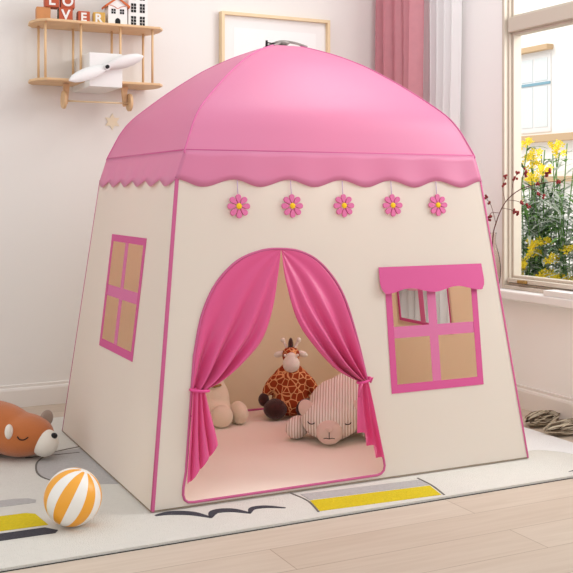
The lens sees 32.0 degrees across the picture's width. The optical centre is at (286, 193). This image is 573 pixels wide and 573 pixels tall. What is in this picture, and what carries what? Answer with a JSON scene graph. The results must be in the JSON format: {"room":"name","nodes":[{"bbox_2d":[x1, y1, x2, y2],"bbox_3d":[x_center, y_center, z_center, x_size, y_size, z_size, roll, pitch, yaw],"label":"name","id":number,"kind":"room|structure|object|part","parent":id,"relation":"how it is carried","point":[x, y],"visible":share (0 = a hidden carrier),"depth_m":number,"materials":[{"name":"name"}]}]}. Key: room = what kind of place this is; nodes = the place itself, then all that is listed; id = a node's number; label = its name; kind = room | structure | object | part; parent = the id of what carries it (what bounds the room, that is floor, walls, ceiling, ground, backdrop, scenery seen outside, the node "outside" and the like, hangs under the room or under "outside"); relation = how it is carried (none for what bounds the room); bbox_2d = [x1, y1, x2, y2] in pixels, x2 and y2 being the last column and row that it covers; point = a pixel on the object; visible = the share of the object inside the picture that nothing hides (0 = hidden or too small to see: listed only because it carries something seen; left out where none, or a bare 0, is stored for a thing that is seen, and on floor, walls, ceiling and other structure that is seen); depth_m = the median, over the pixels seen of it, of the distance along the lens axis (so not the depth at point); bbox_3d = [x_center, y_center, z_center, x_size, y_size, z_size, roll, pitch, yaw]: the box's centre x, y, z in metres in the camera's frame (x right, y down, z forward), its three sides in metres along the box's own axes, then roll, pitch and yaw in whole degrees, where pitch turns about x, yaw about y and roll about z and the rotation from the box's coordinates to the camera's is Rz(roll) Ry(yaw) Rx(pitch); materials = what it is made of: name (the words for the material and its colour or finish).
{"room":"children's room","nodes":[
{"label":"children's room","id":0,"kind":"room"},
{"bbox_2d":[0,0,375,385],"bbox_3d":[-1.438,-0.425,4.065,4.640,2.780,0.120,0,0,-26],"label":"wall","id":1,"kind":"structure","parent":0,"point":[53,158],"depth_m":4.24,"materials":[{"name":"white paint"}]},
{"bbox_2d":[0,380,68,406],"bbox_3d":[-1.417,0.838,3.999,4.420,0.094,0.016,0,0,-26],"label":"baseboard","id":2,"kind":"structure","parent":1,"relation":"attached to","point":[53,392],"depth_m":4.17,"materials":[{"name":"white wood"}]},
{"bbox_2d":[28,18,162,110],"bbox_3d":[-0.776,-0.528,4.154,0.558,0.356,0.308,0,0,-26],"label":"shelf","id":3,"kind":"object","parent":1,"relation":"attached to","point":[101,73],"visible":1,"depth_m":4.10,"materials":[{"name":"brown wood"}]},
{"bbox_3d":[-1.028,-0.582,4.145,0.010,0.229,0.010,0,0,-26],"label":"post","id":4,"kind":"part","parent":3,"relation":"part of","materials":[{"name":"brown wood"}]},
{"bbox_2d":[35,6,50,18],"bbox_3d":[-0.999,-0.735,4.102,0.057,0.057,0.057,0,0,-18],"label":"block","id":5,"kind":"object","parent":3,"relation":"on","point":[40,12],"visible":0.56,"depth_m":4.07,"materials":[{"name":"orange wood"}]},
{"bbox_2d":[44,0,58,9],"bbox_3d":[-0.965,-0.792,4.106,0.057,0.057,0.059,0,0,-21],"label":"block","id":6,"kind":"object","parent":5,"relation":"on","point":[53,4],"visible":0.86,"depth_m":4.08,"materials":[{"name":"red wood"}]},
{"bbox_3d":[-0.973,-0.582,4.033,0.010,0.229,0.010,0,0,-26],"label":"post","id":7,"kind":"part","parent":3,"relation":"part of","materials":[{"name":"brown wood"}]},
{"bbox_2d":[57,7,72,19],"bbox_3d":[-0.913,-0.735,4.123,0.057,0.057,0.059,0,0,-20],"label":"block","id":8,"kind":"object","parent":3,"relation":"on","point":[62,13],"visible":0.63,"depth_m":4.10,"materials":[{"name":"red wood"}]},
{"bbox_2d":[59,0,74,9],"bbox_3d":[-0.906,-0.792,4.131,0.057,0.057,0.059,0,0,-18],"label":"block","id":9,"kind":"object","parent":8,"relation":"on","point":[62,3],"visible":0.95,"depth_m":4.11,"materials":[{"name":"red wood"}]},
{"bbox_3d":[-0.898,-0.582,4.210,0.010,0.229,0.010,0,0,-26],"label":"post","id":10,"kind":"part","parent":3,"relation":"part of","materials":[{"name":"brown wood"}]},
{"bbox_3d":[-0.843,-0.582,4.098,0.010,0.229,0.010,0,0,-26],"label":"post","id":11,"kind":"part","parent":3,"relation":"part of","materials":[{"name":"brown wood"}]},
{"bbox_2d":[76,11,89,20],"bbox_3d":[-0.845,-0.731,4.157,0.050,0.050,0.052,0,0,-19],"label":"block","id":12,"kind":"object","parent":3,"relation":"on","point":[80,15],"visible":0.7,"depth_m":4.13,"materials":[{"name":"red wood"}]},
{"bbox_3d":[-0.791,-0.481,3.990,0.159,0.079,0.017,0,0,-26],"label":"blade","id":13,"kind":"part","parent":3,"relation":"part of","materials":[{"name":"white paint"}]},
{"bbox_2d":[92,12,104,22],"bbox_3d":[-0.785,-0.731,4.181,0.050,0.050,0.052,0,0,-15],"label":"block","id":14,"kind":"object","parent":3,"relation":"on","point":[96,16],"visible":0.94,"depth_m":4.16,"materials":[{"name":"yellow wood"}]},
{"bbox_3d":[-0.749,-0.582,4.284,0.010,0.229,0.010,0,0,-26],"label":"post","id":15,"kind":"part","parent":3,"relation":"part of","materials":[{"name":"brown wood"}]},
{"bbox_2d":[102,0,129,23],"bbox_3d":[-0.720,-0.766,4.220,0.104,0.120,0.082,0,0,-23],"label":"house","id":16,"kind":"object","parent":3,"relation":"on","point":[115,10],"visible":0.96,"depth_m":4.19,"materials":[{"name":"white paint"}]},
{"bbox_3d":[-0.693,-0.582,4.172,0.010,0.229,0.010,0,0,-26],"label":"post","id":17,"kind":"part","parent":3,"relation":"part of","materials":[{"name":"brown wood"}]},
{"bbox_3d":[-0.655,-0.537,4.057,0.157,0.071,0.017,0,0,-26],"label":"blade","id":18,"kind":"part","parent":3,"relation":"part of","materials":[{"name":"white paint"}]},
{"bbox_2d":[124,0,147,25],"bbox_3d":[-0.644,-0.806,4.275,0.092,0.200,0.078,0,0,-24],"label":"house","id":19,"kind":"object","parent":3,"relation":"on","point":[137,14],"visible":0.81,"depth_m":4.24,"materials":[{"name":"white paint"}]},
{"bbox_3d":[-0.623,-0.582,4.346,0.010,0.229,0.010,0,0,-26],"label":"post","id":20,"kind":"part","parent":3,"relation":"part of","materials":[{"name":"brown wood"}]},
{"bbox_3d":[-0.568,-0.582,4.234,0.010,0.229,0.010,0,0,-26],"label":"post","id":21,"kind":"part","parent":3,"relation":"part of","materials":[{"name":"brown wood"}]},
{"bbox_2d":[105,114,118,129],"bbox_3d":[-0.755,-0.313,4.335,0.062,0.072,0.003,0,0,-26],"label":"star","id":22,"kind":"object","parent":1,"relation":"attached to","point":[112,121],"visible":1,"depth_m":4.33,"materials":[{"name":"beige wood"}]},
{"bbox_2d":[219,11,329,62],"bbox_3d":[-0.049,-0.463,4.668,0.560,0.735,0.034,0,0,-26],"label":"picture frame","id":23,"kind":"object","parent":1,"relation":"attached to","point":[240,33],"visible":0.35,"depth_m":4.64,"materials":[{"name":"brown wood"}]},
{"bbox_2d":[234,27,315,56],"bbox_3d":[-0.051,-0.463,4.670,0.424,0.600,0.002,0,0,-26],"label":"print","id":24,"kind":"object","parent":23,"relation":"attached to","point":[246,39],"depth_m":4.65,"materials":[{"name":"white paper"}]},
{"bbox_3d":[1.054,-1.702,3.756,0.090,0.025,2.590,0,0,-26],"label":"rail","id":25,"kind":"object","parent":1,"relation":"attached to","visible":0},
{"bbox_2d":[375,0,423,290],"bbox_3d":[0.527,-0.623,4.754,0.083,2.135,0.350,0,0,-26],"label":"curtain","id":26,"kind":"object","parent":25,"relation":"hanging from","point":[399,24],"visible":0.3,"depth_m":4.73,"materials":[{"name":"pink fabric"}]},
{"bbox_2d":[399,0,461,323],"bbox_3d":[0.651,-0.412,4.687,0.058,2.555,0.540,0,0,-26],"label":"curtain","id":27,"kind":"object","parent":25,"relation":"hanging from","point":[442,18],"visible":0.22,"depth_m":4.57,"materials":[{"name":"white fabric"}]},
{"bbox_3d":[1.627,0.825,4.548,1.240,0.080,3.700,0,0,-26],"label":"trim","id":28,"kind":"structure","parent":1,"relation":"attached to","visible":0},
{"bbox_3d":[1.417,0.638,4.567,0.320,0.295,0.360,0,0,-26],"label":"planter box","id":29,"kind":"object","parent":28,"relation":"on","visible":0},
{"bbox_2d":[535,158,572,279],"bbox_3d":[1.426,0.133,4.541,0.492,0.735,0.602,0,0,-26],"label":"flowering bush","id":30,"kind":"object","parent":29,"relation":"on","point":[564,250],"visible":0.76,"depth_m":4.61,"materials":[{"name":"green plant"}]},
{"bbox_3d":[1.270,0.638,4.907,0.320,0.295,0.360,0,0,-26],"label":"planter box","id":31,"kind":"object","parent":28,"relation":"on","visible":0},
{"bbox_2d":[521,137,572,277],"bbox_3d":[1.233,0.109,4.904,0.524,0.783,0.548,0,0,-3],"label":"flowering bush","id":32,"kind":"object","parent":31,"relation":"on","point":[536,265],"visible":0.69,"depth_m":4.85,"materials":[{"name":"green plant"}]},
{"bbox_3d":[1.186,0.638,5.301,0.320,0.295,0.360,0,0,-26],"label":"planter box","id":33,"kind":"object","parent":28,"relation":"on","visible":0},
{"bbox_2d":[521,167,553,274],"bbox_3d":[1.174,0.179,5.336,0.447,0.644,0.592,0,0,-26],"label":"flowering bush","id":34,"kind":"object","parent":33,"relation":"on","point":[525,179],"visible":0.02,"depth_m":5.25,"materials":[{"name":"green plant"}]},
{"bbox_2d":[2,403,572,572],"bbox_3d":[0.038,0.925,0.979,4.540,0.080,6.920,0,0,-26],"label":"floor","id":35,"kind":"structure","parent":0,"point":[526,529],"depth_m":2.52,"materials":[{"name":"brown wood"}]},
{"bbox_2d":[0,417,572,572],"bbox_3d":[-0.450,0.880,3.299,2.828,0.009,1.530,0,0,-26],"label":"rug","id":36,"kind":"object","parent":35,"relation":"on","point":[29,538],"visible":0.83,"depth_m":2.82,"materials":[{"name":"white carpet"}]},
{"bbox_2d":[0,401,58,456],"bbox_3d":[-1.075,0.774,3.385,0.668,0.199,0.328,0,0,15],"label":"plush bear","id":37,"kind":"object","parent":36,"relation":"on","point":[23,433],"visible":1,"depth_m":3.27},
{"bbox_2d":[44,467,101,526],"bbox_3d":[-0.565,0.801,2.645,0.151,0.151,0.151,0,0,-3],"label":"ball","id":38,"kind":"object","parent":36,"relation":"on","point":[72,496],"visible":1,"depth_m":2.59,"materials":[{"name":"orange plastic"}]},
{"bbox_2d":[62,40,528,511],"bbox_3d":[-0.010,0.168,3.494,1.308,1.412,1.059,0,0,-26],"label":"tent","id":39,"kind":"object","parent":36,"relation":"on","point":[183,296],"visible":1,"depth_m":3.14,"materials":[{"name":"white"}]},
{"bbox_3d":[-0.549,0.412,3.240,0.113,0.924,1.041,0,0,-26],"label":"panel","id":40,"kind":"part","parent":39,"relation":"part of","materials":[{"name":"white fabric"}]},
{"bbox_3d":[-0.531,0.324,3.223,0.046,0.375,0.378,0,0,-26],"label":"window trim","id":41,"kind":"part","parent":39,"relation":"part of","materials":[{"name":"pink fabric"}]},
{"bbox_2d":[206,380,247,427],"bbox_3d":[-0.249,0.706,3.785,0.159,0.331,0.194,0,0,-43],"label":"rabbit","id":42,"kind":"object","parent":39,"relation":"on","point":[222,412],"visible":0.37,"depth_m":3.75,"materials":[{"name":"beige plush fabric"}]},
{"bbox_3d":[-0.215,0.412,3.918,1.301,0.924,0.113,0,0,-26],"label":"panel","id":43,"kind":"part","parent":39,"relation":"part of","materials":[{"name":"beige fabric"}]},
{"bbox_2d":[193,250,280,389],"bbox_3d":[-0.140,0.362,2.916,0.306,0.394,0.058,0,0,-32],"label":"door curtain","id":44,"kind":"object","parent":39,"relation":"hanging from","point":[234,291],"depth_m":2.91,"materials":[{"name":"pink fabric"}]},
{"bbox_2d":[227,180,249,217],"bbox_3d":[-0.143,0.016,2.964,0.072,0.113,0.020,0,0,-26],"label":"flower","id":45,"kind":"object","parent":39,"relation":"hanging from","point":[238,199],"visible":1,"depth_m":2.96,"materials":[{"name":"pink fabric"}]},
{"bbox_3d":[-0.052,-0.524,3.486,0.044,0.022,0.009,0,0,-7],"label":"pole knob","id":46,"kind":"part","parent":39,"relation":"part of","materials":[{"name":"black"}]},
{"bbox_2d":[258,338,317,418],"bbox_3d":[0.018,0.714,3.886,0.254,0.307,0.159,0,0,-2],"label":"giraffe","id":47,"kind":"object","parent":39,"relation":"on","point":[290,384],"visible":0.87,"depth_m":3.86,"materials":[{"name":"brown fabric"}]},
{"bbox_3d":[-0.043,0.828,3.853,0.092,0.078,0.096,0,0,-2],"label":"leg","id":48,"kind":"part","parent":47,"relation":"part of","materials":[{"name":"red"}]},
{"bbox_3d":[0.081,0.828,3.858,0.092,0.078,0.096,0,0,-2],"label":"leg","id":49,"kind":"part","parent":47,"relation":"part of","materials":[{"name":"pink fabric"}]},
{"bbox_2d":[281,181,302,217],"bbox_3d":[0.016,0.016,3.041,0.072,0.113,0.020,0,0,-26],"label":"flower","id":50,"kind":"object","parent":39,"relation":"hanging from","point":[290,199],"visible":1,"depth_m":3.04,"materials":[{"name":"pink fabric"}]},
{"bbox_2d":[281,250,366,380],"bbox_3d":[0.117,0.371,3.039,0.280,0.412,0.057,0,0,-19],"label":"door curtain","id":51,"kind":"object","parent":39,"relation":"hanging from","point":[327,289],"depth_m":3.06,"materials":[{"name":"pink fabric"}]},
{"bbox_2d":[285,373,364,444],"bbox_3d":[0.202,0.764,3.581,0.316,0.209,0.364,0,0,38],"label":"plush bear","id":52,"kind":"object","parent":39,"relation":"on","point":[330,413],"visible":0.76,"depth_m":3.49},
{"bbox_3d":[0.191,0.412,3.080,1.301,0.924,0.113,0,0,-26],"label":"panel","id":53,"kind":"part","parent":39,"relation":"part of","materials":[{"name":"white fabric"}]},
{"bbox_2d":[333,181,353,216],"bbox_3d":[0.178,0.016,3.119,0.072,0.113,0.020,0,0,-26],"label":"flower","id":54,"kind":"object","parent":39,"relation":"hanging from","point":[343,198],"visible":1,"depth_m":3.11,"materials":[{"name":"pink fabric"}]},
{"bbox_2d":[383,181,402,216],"bbox_3d":[0.338,0.016,3.196,0.072,0.113,0.020,0,0,-26],"label":"flower","id":55,"kind":"object","parent":39,"relation":"hanging from","point":[391,198],"visible":1,"depth_m":3.19,"materials":[{"name":"pink fabric"}]},
{"bbox_3d":[0.506,0.324,3.775,0.046,0.375,0.378,0,0,-26],"label":"window trim","id":56,"kind":"part","parent":39,"relation":"part of","materials":[{"name":"pink fabric"}]},
{"bbox_3d":[0.477,0.442,3.212,0.351,0.361,0.045,0,0,-26],"label":"window trim","id":57,"kind":"part","parent":39,"relation":"part of","materials":[{"name":"pink fabric"}]},
{"bbox_3d":[0.524,0.412,3.758,0.113,0.924,1.041,0,0,-26],"label":"panel","id":58,"kind":"part","parent":39,"relation":"part of","materials":[{"name":"beige"}]},
{"bbox_2d":[428,182,446,215],"bbox_3d":[0.493,0.016,3.272,0.072,0.113,0.020,0,0,-26],"label":"flower","id":59,"kind":"object","parent":39,"relation":"hanging from","point":[437,199],"visible":1,"depth_m":3.27,"materials":[{"name":"pink fabric"}]},
{"bbox_2d":[524,410,559,426],"bbox_3d":[0.991,0.859,3.846,0.234,0.051,0.098,0,0,-42],"label":"bundle","id":60,"kind":"object","parent":35,"relation":"on","point":[538,418],"visible":0.99,"depth_m":3.80,"materials":[{"name":"brown"}]},
{"bbox_2d":[543,418,572,435],"bbox_3d":[1.057,0.859,3.701,0.277,0.050,0.099,0,0,-30],"label":"bundle","id":61,"kind":"object","parent":35,"relation":"on","point":[562,427],"visible":1,"depth_m":3.65,"materials":[{"name":"brown"}]},
{"bbox_2d":[460,0,572,397],"bbox_3d":[2.106,-0.375,1.950,0.068,2.680,6.820,0,0,-26],"label":"wall","id":62,"kind":"structure","parent":0,"point":[540,337],"depth_m":4.30,"materials":[{"name":"white paint"}]},
{"bbox_2d":[500,288,572,308],"bbox_3d":[1.258,0.418,3.504,0.070,0.036,1.757,0,0,-26],"label":"windowsill","id":63,"kind":"structure","parent":62,"relation":"attached to","point":[509,294],"depth_m":3.98,"materials":[{"name":"white paint"}]},
{"bbox_2d":[490,233,500,282],"bbox_3d":[0.881,0.283,4.262,0.064,0.236,0.064,0,0,-26],"label":"vase","id":64,"kind":"object","parent":63,"relation":"on","point":[490,233],"visible":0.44,"depth_m":4.26,"materials":[{"name":"clear glass"}]},
{"bbox_2d":[484,167,560,244],"bbox_3d":[0.961,0.136,4.104,0.042,0.489,0.465,0,0,-26],"label":"branch","id":65,"kind":"object","parent":64,"relation":"in","point":[524,168],"visible":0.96,"depth_m":4.12,"materials":[{"name":"red plant"}]},
{"bbox_2d":[543,289,572,298],"bbox_3d":[1.107,0.389,3.863,0.110,0.022,0.215,0,0,-26],"label":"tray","id":66,"kind":"object","parent":63,"relation":"on","point":[558,293],"visible":0.82,"depth_m":3.87,"materials":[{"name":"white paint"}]},
{"bbox_2d":[502,0,572,292],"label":"window","id":67,"kind":"structure","parent":62,"relation":"in","point":[515,24],"depth_m":4.24,"materials":[{"name":"beige paint"}]},
{"bbox_3d":[1.145,-1.091,3.907,0.042,0.692,0.764,0,0,-26],"label":"sash","id":68,"kind":"part","parent":67,"relation":"part of","materials":[{"name":"beige paint"}]},
{"bbox_2d":[516,383,572,419],"bbox_3d":[2.069,0.838,1.932,0.016,0.094,6.820,0,0,-26],"label":"baseboard","id":69,"kind":"structure","parent":62,"relation":"attached to","point":[532,399],"depth_m":4.01,"materials":[{"name":"white wood"}]},
{"label":"outside","id":70,"kind":"structure","parent":0,"visible":0},
{"bbox_3d":[4.881,3.435,9.123,11.140,0.100,24.000,0,0,-26],"label":"ground","id":71,"kind":"structure","parent":70,"visible":0},
{"bbox_2d":[521,0,572,278],"bbox_3d":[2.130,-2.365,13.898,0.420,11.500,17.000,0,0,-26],"label":"apartment building","id":72,"kind":"structure","parent":71,"relation":"on","point":[546,56],"depth_m":11.76,"materials":[{"name":"white"}]},
{"bbox_3d":[2.963,-1.205,11.978,0.008,0.820,0.480,0,0,-26],"label":"pane","id":73,"kind":"part","parent":72,"relation":"part of","materials":[{"name":"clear glass"}]}
]}

